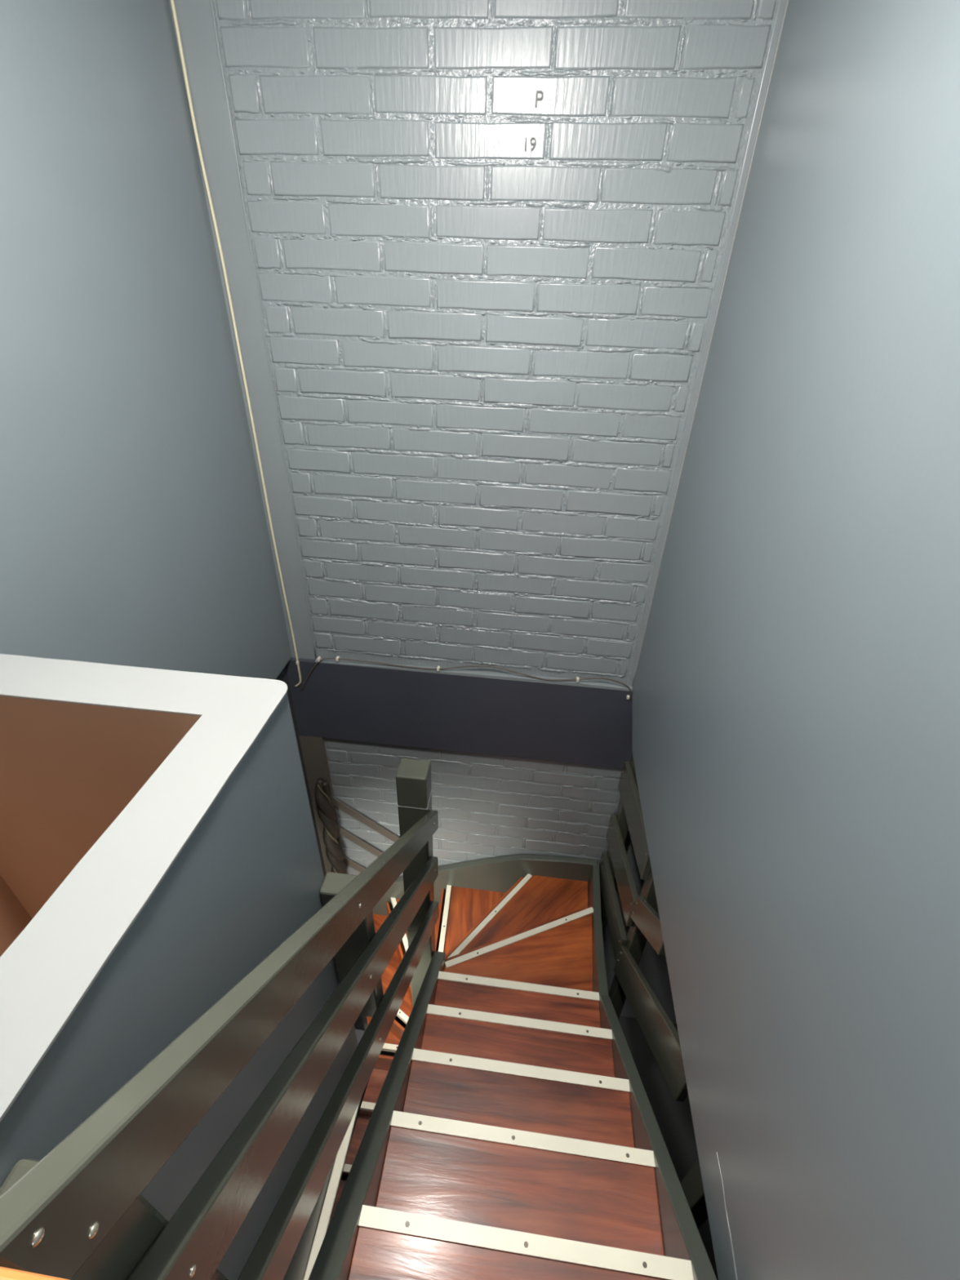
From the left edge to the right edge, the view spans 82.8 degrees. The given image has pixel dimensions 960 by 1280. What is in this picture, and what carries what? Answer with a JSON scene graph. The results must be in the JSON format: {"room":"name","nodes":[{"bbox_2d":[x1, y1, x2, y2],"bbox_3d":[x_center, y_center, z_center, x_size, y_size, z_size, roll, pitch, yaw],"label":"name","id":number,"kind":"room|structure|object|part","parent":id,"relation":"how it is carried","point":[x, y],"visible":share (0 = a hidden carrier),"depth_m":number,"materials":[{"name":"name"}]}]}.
{"room":"stairwell","nodes":[
{"label":"stairwell","id":0,"kind":"room"},
{"bbox_2d":[0,0,326,956],"bbox_3d":[-1.009,1.214,1.080,0.066,4.710,3.300,5,33,4],"label":"wall","id":1,"kind":"structure","parent":0,"point":[134,531],"depth_m":1.21,"materials":[{"name":"grey paint"}]},
{"bbox_3d":[-1.028,0.950,0.160,0.007,0.797,2.031,5,33,4],"label":"brown panel","id":2,"kind":"part","parent":1,"relation":"part of","materials":[{"name":"brown wood"}]},
{"bbox_2d":[0,653,358,1279],"bbox_3d":[-0.725,1.123,0.284,0.619,1.242,2.123,5,33,4],"label":"wall","id":3,"kind":"structure","parent":0,"point":[158,843],"depth_m":0.70,"materials":[{"name":"grey paint"}]},
{"bbox_2d":[302,1097,361,1279],"bbox_3d":[-0.367,1.394,1.109,0.024,0.073,1.100,5,33,4],"label":"trim","id":4,"kind":"structure","parent":3,"relation":"attached to","point":[327,1208],"depth_m":1.25,"materials":[{"name":"white wood"}]},
{"bbox_2d":[302,1015,368,1278],"bbox_3d":[-0.397,1.375,1.095,0.038,0.519,1.090,5,33,4],"label":"trim","id":5,"kind":"structure","parent":3,"relation":"attached to","point":[361,1024],"depth_m":1.50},
{"bbox_2d":[168,0,788,1023],"bbox_3d":[0.403,0.414,2.417,2.608,4.710,0.129,5,33,4],"label":"wall","id":6,"kind":"structure","parent":0,"point":[477,254],"depth_m":1.55,"materials":[{"name":"brick"}]},
{"bbox_2d":[169,0,301,686],"bbox_3d":[-0.745,-0.715,1.766,0.035,2.168,0.025,5,33,4],"label":"cable","id":7,"kind":"object","parent":6,"relation":"attached to","point":[172,3],"visible":1,"depth_m":1.58,"materials":[{"name":"beige plastic"}]},
{"bbox_2d":[314,777,346,874],"bbox_3d":[-0.763,1.032,2.807,0.105,0.831,0.090,27,40,33],"label":"rope","id":8,"kind":"object","parent":6,"relation":"hanging from","point":[327,815],"visible":0.86,"depth_m":2.72,"materials":[{"name":"fabric"}]},
{"bbox_2d":[332,796,399,872],"bbox_3d":[-0.513,1.069,2.874,0.520,0.660,0.008,5,33,4],"label":"railing","id":9,"kind":"object","parent":6,"relation":"attached to","point":[341,806],"visible":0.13,"depth_m":2.83,"materials":[{"name":"brown paint"}]},
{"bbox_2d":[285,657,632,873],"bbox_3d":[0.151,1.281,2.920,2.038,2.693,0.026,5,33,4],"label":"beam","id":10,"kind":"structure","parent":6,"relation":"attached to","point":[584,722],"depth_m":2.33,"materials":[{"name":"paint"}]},
{"bbox_2d":[295,656,631,699],"bbox_3d":[-0.084,0.186,2.245,1.384,0.213,0.019,5,33,4],"label":"cable","id":11,"kind":"object","parent":6,"relation":"attached to","point":[337,658],"visible":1,"depth_m":2.19,"materials":[{"name":"black plastic"}]},
{"bbox_2d":[379,1015,718,1279],"bbox_3d":[0.010,3.315,2.274,2.345,0.050,3.300,5,33,4],"label":"floor","id":12,"kind":"structure","parent":0,"point":[673,1117],"depth_m":3.18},
{"bbox_2d":[308,853,716,1279],"bbox_3d":[-0.223,1.696,2.169,1.455,2.811,1.793,5,33,4],"label":"staircase","id":13,"kind":"structure","parent":12,"relation":"on","point":[511,1131],"depth_m":1.41,"materials":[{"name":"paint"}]},
{"bbox_2d":[0,758,439,1279],"bbox_3d":[-0.274,1.197,1.548,0.126,2.903,1.199,5,33,4],"label":"balustrade","id":14,"kind":"object","parent":13,"relation":"on","point":[79,1211],"visible":0.94,"depth_m":0.54,"materials":[{"name":"paint"}]},
{"bbox_3d":[-0.312,0.586,0.491,0.084,0.435,0.062,5,33,4],"label":"post","id":15,"kind":"part","parent":14,"relation":"part of","materials":[{"name":"paint"}]},
{"bbox_3d":[-0.266,0.668,1.166,0.084,0.485,0.045,5,33,4],"label":"post","id":16,"kind":"part","parent":14,"relation":"part of","materials":[{"name":"paint"}]},
{"bbox_3d":[-0.239,1.262,2.248,0.096,2.044,0.082,5,33,4],"label":"newel post","id":17,"kind":"part","parent":14,"relation":"part of","materials":[{"name":"paint"}]},
{"bbox_2d":[599,751,708,1229],"bbox_3d":[0.577,1.283,2.050,0.080,1.370,1.370,5,33,4],"label":"balustrade","id":18,"kind":"object","parent":13,"relation":"attached to","point":[641,914],"visible":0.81,"depth_m":1.97,"materials":[{"name":"paint"}]},
{"bbox_3d":[0.660,0.987,2.632,0.056,1.250,0.060,5,33,4],"label":"post","id":19,"kind":"part","parent":18,"relation":"part of","materials":[{"name":"paint"}]},
{"bbox_3d":[0.604,1.189,2.125,0.056,1.250,0.060,5,33,4],"label":"post","id":20,"kind":"part","parent":18,"relation":"part of","materials":[{"name":"paint"}]},
{"bbox_3d":[0.527,1.358,1.325,0.056,0.720,0.060,5,33,4],"label":"post","id":21,"kind":"part","parent":18,"relation":"part of","materials":[{"name":"paint"}]},
{"bbox_2d":[631,0,959,1279],"bbox_3d":[0.469,0.289,0.299,0.031,2.220,3.300,5,33,4],"label":"wall","id":22,"kind":"structure","parent":0,"point":[796,724],"depth_m":0.82,"materials":[{"name":"grey paint"}]},
{"bbox_3d":[-0.071,1.662,0.194,0.793,0.469,1.545,5,33,4],"label":"floor","id":23,"kind":"structure","parent":0,"visible":0},
{"bbox_2d":[0,1266,69,1279],"bbox_3d":[-0.283,0.712,0.387,0.171,0.913,0.231,5,33,4],"label":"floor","id":24,"kind":"structure","parent":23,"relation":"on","point":[6,1273],"depth_m":0.23,"materials":[{"name":"orange wood"}]}
]}

